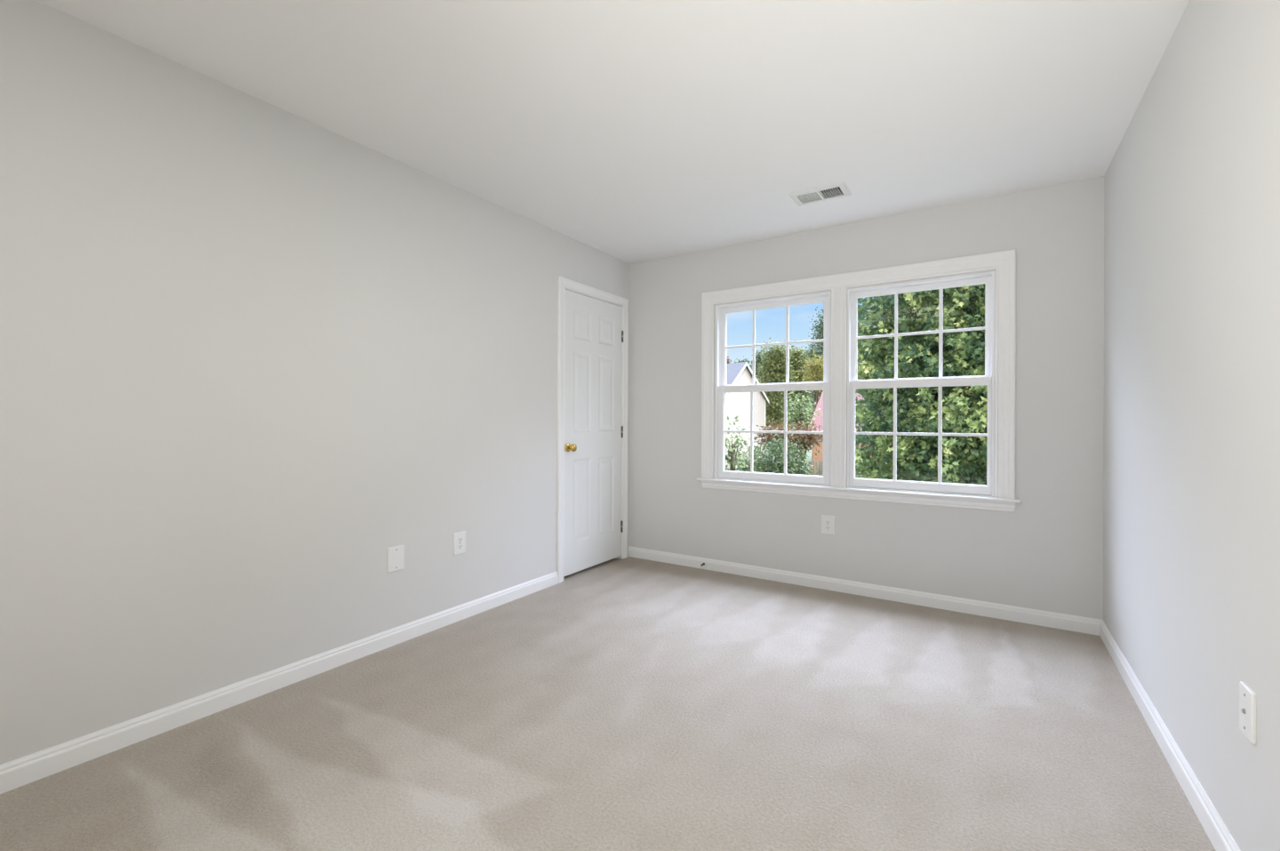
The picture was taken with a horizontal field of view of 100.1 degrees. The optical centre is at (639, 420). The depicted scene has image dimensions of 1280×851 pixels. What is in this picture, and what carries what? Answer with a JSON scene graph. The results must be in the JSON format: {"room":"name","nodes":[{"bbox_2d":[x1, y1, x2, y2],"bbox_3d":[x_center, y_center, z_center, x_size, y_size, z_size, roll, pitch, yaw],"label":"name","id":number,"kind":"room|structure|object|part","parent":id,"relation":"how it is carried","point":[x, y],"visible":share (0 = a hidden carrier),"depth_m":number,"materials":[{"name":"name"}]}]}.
{"room":"empty bedroom","nodes":[
{"label":"empty bedroom","id":0,"kind":"room"},
{"bbox_2d":[0,0,630,764],"bbox_3d":[-1.393,-0.096,2.580,0.130,2.440,4.880,0,0,33],"label":"wall","id":1,"kind":"structure","parent":0,"point":[253,352],"depth_m":2.10,"materials":[{"name":"paint"}]},
{"bbox_2d":[0,570,558,793],"bbox_3d":[-1.615,1.082,2.108,0.014,0.083,3.852,0,0,33],"label":"baseboard","id":2,"kind":"structure","parent":1,"relation":"attached to","point":[20,772],"depth_m":2.10,"materials":[{"name":"white paint"}]},
{"bbox_2d":[387,544,404,572],"bbox_3d":[-1.231,0.695,2.709,0.008,0.124,0.090,0,0,33],"label":"wall plate","id":3,"kind":"object","parent":1,"relation":"attached to","point":[396,555],"visible":1,"depth_m":2.71,"materials":[{"name":"white plastic"}]},
{"bbox_2d":[453,530,465,555],"bbox_3d":[-1.019,0.691,3.038,0.008,0.125,0.084,0,0,33],"label":"wall outlet","id":4,"kind":"object","parent":1,"relation":"attached to","point":[459,538],"visible":1,"depth_m":3.03,"materials":[{"name":"white plastic"}]},
{"bbox_2d":[457,536,463,542],"bbox_3d":[-1.018,0.672,3.037,0.003,0.027,0.034,0,0,33],"label":"receptacle","id":5,"kind":"object","parent":4,"relation":"attached to","point":[460,539],"depth_m":3.04,"materials":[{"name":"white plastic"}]},
{"bbox_2d":[556,275,628,583],"bbox_3d":[-0.369,0.059,4.111,0.198,2.137,0.858,0,0,33],"label":"door","id":6,"kind":"structure","parent":1,"relation":"in","point":[593,323],"depth_m":4.06,"materials":[{"name":"white paint"}]},
{"bbox_3d":[-0.481,0.189,3.809,0.060,0.057,0.057,0,0,33],"label":"knob","id":7,"kind":"part","parent":6,"relation":"part of","materials":[{"name":"gold metal"}]},
{"bbox_2d":[0,556,1215,850],"bbox_3d":[-0.351,1.228,1.830,3.882,0.200,5.010,0,0,33],"label":"floor","id":8,"kind":"structure","parent":0,"point":[629,703],"depth_m":1.86,"materials":[{"name":"carpet"}]},
{"bbox_2d":[37,0,1189,263],"bbox_3d":[-0.093,-1.411,1.670,3.292,0.200,5.010,0,0,33],"label":"ceiling","id":9,"kind":"structure","parent":0,"point":[632,132],"depth_m":2.13,"materials":[{"name":"paint"}]},
{"bbox_2d":[788,181,851,206],"bbox_3d":[1.040,-1.384,3.097,0.308,0.167,0.204,0,0,33],"label":"ceiling vent","id":10,"kind":"object","parent":9,"relation":"in","point":[817,195],"visible":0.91,"depth_m":3.10,"materials":[{"name":"metal"}]},
{"bbox_2d":[628,176,1103,619],"bbox_3d":[1.221,-0.087,3.723,3.032,2.440,0.130,0,0,33],"label":"wall","id":11,"kind":"structure","parent":0,"point":[1046,554],"depth_m":3.29,"materials":[{"name":"paint"}]},
{"bbox_2d":[715,291,830,486],"bbox_3d":[0.960,-0.215,3.891,0.840,1.315,0.130,0,0,33],"label":"window","id":12,"kind":"structure","parent":11,"relation":"in","point":[721,310],"depth_m":3.87,"materials":[{"name":"white plastic"}]},
{"bbox_3d":[0.936,0.082,3.857,0.810,0.692,0.028,0,0,33],"label":"sash","id":13,"kind":"part","parent":12,"relation":"part of","materials":[{"name":"white plastic"}]},
{"bbox_2d":[723,390,823,474],"bbox_3d":[0.942,0.080,3.853,0.743,0.605,0.016,0,0,33],"label":"grille","id":14,"kind":"object","parent":12,"relation":"attached to","point":[725,472],"depth_m":3.92,"materials":[{"name":"white plastic"}]},
{"bbox_3d":[0.959,-0.542,3.889,0.810,0.632,0.028,0,0,33],"label":"sash","id":15,"kind":"part","parent":12,"relation":"part of","materials":[{"name":"white plastic"}]},
{"bbox_2d":[725,304,823,383],"bbox_3d":[0.960,-0.548,3.888,0.741,0.562,0.016,0,0,33],"label":"grille","id":16,"kind":"object","parent":12,"relation":"attached to","point":[754,308],"depth_m":3.90,"materials":[{"name":"white plastic"}]},
{"bbox_2d":[821,514,834,535],"bbox_3d":[1.265,0.699,3.611,0.088,0.126,0.008,0,0,33],"label":"wall outlet","id":17,"kind":"object","parent":11,"relation":"attached to","point":[828,522],"visible":1,"depth_m":3.61,"materials":[{"name":"white plastic"}]},
{"bbox_2d":[696,248,1020,511],"bbox_3d":[1.298,-0.233,3.575,2.026,1.493,0.036,0,0,33],"label":"trim","id":18,"kind":"structure","parent":11,"relation":"attached to","point":[1004,262],"depth_m":3.47,"materials":[{"name":"white paint"}]},
{"bbox_3d":[1.320,-0.222,3.574,0.098,1.326,0.014,0,0,33],"label":"mullion casing","id":19,"kind":"part","parent":18,"relation":"part of","materials":[{"name":"white paint"}]},
{"bbox_3d":[1.295,0.449,3.575,2.026,0.016,0.036,0,0,33],"label":"window stool","id":20,"kind":"part","parent":18,"relation":"part of","materials":[{"name":"white paint"}]},
{"bbox_2d":[627,545,1103,635],"bbox_3d":[1.178,1.092,3.662,3.032,0.083,0.014,0,0,33],"label":"baseboard","id":21,"kind":"structure","parent":11,"relation":"attached to","point":[1082,624],"depth_m":3.39,"materials":[{"name":"white paint"}]},
{"bbox_2d":[847,271,995,497],"bbox_3d":[1.748,-0.212,3.384,0.815,1.315,0.130,0,0,33],"label":"window","id":22,"kind":"structure","parent":11,"relation":"in","point":[987,278],"depth_m":3.33,"materials":[{"name":"white plastic"}]},
{"bbox_3d":[1.725,0.085,3.350,0.785,0.692,0.028,0,0,33],"label":"sash","id":23,"kind":"part","parent":22,"relation":"part of","materials":[{"name":"white plastic"}]},
{"bbox_3d":[1.748,-0.539,3.382,0.785,0.632,0.028,0,0,33],"label":"sash","id":24,"kind":"part","parent":22,"relation":"part of","materials":[{"name":"white plastic"}]},
{"bbox_2d":[856,287,986,379],"bbox_3d":[1.749,-0.545,3.381,0.734,0.562,0.016,0,0,33],"label":"grille","id":25,"kind":"object","parent":22,"relation":"attached to","point":[904,290],"depth_m":3.40,"materials":[{"name":"white plastic"}]},
{"bbox_2d":[854,385,988,483],"bbox_3d":[1.729,0.083,3.347,0.751,0.605,0.016,0,0,33],"label":"grille","id":26,"kind":"object","parent":22,"relation":"attached to","point":[940,434],"depth_m":3.38,"materials":[{"name":"white plastic"}]},
{"bbox_2d":[1103,0,1279,850],"bbox_3d":[1.267,-0.086,0.870,0.130,2.440,4.880,0,0,33],"label":"wall","id":27,"kind":"structure","parent":0,"point":[1191,418],"depth_m":1.55,"materials":[{"name":"paint"}]},
{"bbox_2d":[1099,620,1240,850],"bbox_3d":[1.163,1.092,0.848,0.014,0.083,4.734,0,0,33],"label":"baseboard","id":28,"kind":"structure","parent":27,"relation":"attached to","point":[1220,837],"depth_m":1.72,"materials":[{"name":"white paint"}]},
{"bbox_2d":[1239,680,1255,743],"bbox_3d":[1.441,0.691,1.277,0.012,0.119,0.076,0,0,33],"label":"cable plate","id":29,"kind":"object","parent":27,"relation":"attached to","point":[1247,697],"visible":1,"depth_m":1.26,"materials":[{"name":"white plastic"}]},
{"label":"outside","id":30,"kind":"structure","parent":0,"visible":0},
{"bbox_2d":[726,437,812,473],"bbox_3d":[35.036,4.455,59.169,280.000,0.500,190.000,0,0,33],"label":"lawn","id":31,"kind":"structure","parent":30,"point":[810,452],"depth_m":61.10,"materials":[{"name":"green plant"}]},
{"bbox_2d":[724,415,753,471],"bbox_3d":[2.295,2.019,13.968,1.370,4.343,1.184,0,0,33],"label":"shrub","id":32,"kind":"object","parent":31,"relation":"on","point":[733,461],"visible":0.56,"depth_m":13.86,"materials":[{"name":"green plant"}]},
{"bbox_2d":[733,355,752,367],"bbox_3d":[20.837,-4.594,110.318,5.372,17.704,5.022,0,0,33],"label":"tree","id":33,"kind":"object","parent":31,"relation":"on","point":[740,360],"visible":0.02,"depth_m":110.02,"materials":[{"name":"green plant"}]},
{"bbox_2d":[724,361,768,468],"bbox_3d":[5.754,-0.572,51.700,6.570,9.344,11.340,0,0,-40],"label":"house","id":34,"kind":"structure","parent":31,"relation":"on","point":[737,404],"depth_m":47.54,"materials":[{"name":"white"}]},
{"bbox_2d":[729,440,775,471],"bbox_3d":[4.488,2.460,20.830,1.978,3.480,1.859,0,0,0],"label":"shrub","id":35,"kind":"object","parent":31,"relation":"on","point":[743,468],"visible":0.1,"depth_m":20.74,"materials":[{"name":"green plant"}]},
{"bbox_2d":[746,343,771,423],"bbox_3d":[15.264,-2.874,68.656,4.156,14.229,3.970,0,0,-29],"label":"tree","id":36,"kind":"object","parent":31,"relation":"on","point":[758,358],"visible":0.11,"depth_m":68.34,"materials":[{"name":"green plant"}]},
{"bbox_2d":[753,419,794,468],"bbox_3d":[8.763,2.022,33.569,3.265,4.383,2.676,0,0,33],"label":"shrub","id":37,"kind":"object","parent":31,"relation":"on","point":[779,428],"visible":0.4,"depth_m":33.45,"materials":[{"name":"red plant"}]},
{"bbox_2d":[755,336,798,457],"bbox_3d":[14.824,-2.603,59.382,4.761,13.687,4.846,0,0,-32],"label":"tree","id":38,"kind":"object","parent":31,"relation":"on","point":[776,361],"visible":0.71,"depth_m":58.66,"materials":[{"name":"green plant"}]},
{"bbox_2d":[744,428,817,475],"bbox_3d":[4.554,2.199,17.161,2.284,4.002,1.957,0,0,33],"label":"shrub","id":39,"kind":"object","parent":31,"relation":"on","point":[797,466],"visible":0.5,"depth_m":17.03,"materials":[{"name":"green plant"}]},
{"bbox_2d":[773,341,794,447],"bbox_3d":[20.300,-3.410,75.052,4.768,15.339,4.552,0,0,33],"label":"tree","id":40,"kind":"object","parent":31,"relation":"on","point":[784,341],"visible":0.02,"depth_m":74.42,"materials":[{"name":"green plant"}]},
{"bbox_2d":[776,340,814,456],"bbox_3d":[18.047,-2.578,62.252,4.750,13.660,4.441,0,0,33],"label":"tree","id":41,"kind":"object","parent":31,"relation":"on","point":[796,353],"visible":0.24,"depth_m":61.32,"materials":[{"name":"green plant"}]},
{"bbox_2d":[776,391,819,473],"bbox_3d":[9.215,1.068,30.993,2.375,6.302,2.560,0,0,-30],"label":"tree","id":42,"kind":"object","parent":31,"relation":"on","point":[799,412],"visible":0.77,"depth_m":30.84,"materials":[{"name":"green plant"}]},
{"bbox_2d":[781,421,823,473],"bbox_3d":[8.711,2.107,28.873,2.630,4.212,1.999,0,0,10],"label":"shrub","id":43,"kind":"object","parent":31,"relation":"on","point":[811,439],"visible":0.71,"depth_m":28.58,"materials":[{"name":"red plant"}]},
{"bbox_2d":[794,349,823,464],"bbox_3d":[15.989,-1.207,49.068,3.868,10.894,3.398,0,0,33],"label":"tree","id":44,"kind":"object","parent":31,"relation":"on","point":[818,369],"visible":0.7,"depth_m":48.93,"materials":[{"name":"green plant"}]},
{"bbox_2d":[800,344,820,447],"bbox_3d":[27.370,-4.321,86.728,5.736,17.213,5.207,0,0,33],"label":"tree","id":45,"kind":"object","parent":31,"relation":"on","point":[809,349],"visible":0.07,"depth_m":86.27,"materials":[{"name":"green plant"}]},
{"bbox_2d":[801,306,823,412],"bbox_3d":[18.505,-3.860,52.157,5.003,16.222,4.761,0,0,33],"label":"tree","id":46,"kind":"object","parent":31,"relation":"on","point":[820,352],"visible":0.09,"depth_m":52.45,"materials":[{"name":"green plant"}]},
{"bbox_2d":[807,459,822,475],"bbox_3d":[9.182,3.024,26.223,2.000,2.176,0.060,0,0,33],"label":"fence","id":47,"kind":"object","parent":31,"relation":"on","point":[814,463],"visible":0.23,"depth_m":26.49,"materials":[{"name":"beige wood"}]},
{"bbox_2d":[808,390,883,477],"bbox_3d":[19.533,0.864,37.775,13.000,6.571,8.920,0,0,33],"label":"house","id":48,"kind":"structure","parent":31,"relation":"on","point":[819,420],"depth_m":37.73,"materials":[{"name":"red brick"}]},
{"bbox_2d":[855,304,950,477],"bbox_3d":[14.926,-1.718,19.329,14.904,12.222,8.536,0,0,18],"label":"tree","id":49,"kind":"object","parent":31,"relation":"on","point":[859,427],"visible":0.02,"depth_m":21.63,"materials":[{"name":"green plant"}]},
{"bbox_2d":[822,284,987,485],"bbox_3d":[6.470,0.087,9.050,3.261,8.248,3.060,0,0,-22],"label":"oak tree","id":50,"kind":"object","parent":31,"relation":"on","point":[964,460],"visible":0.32,"depth_m":8.65,"materials":[{"name":"green plant"}]}
]}

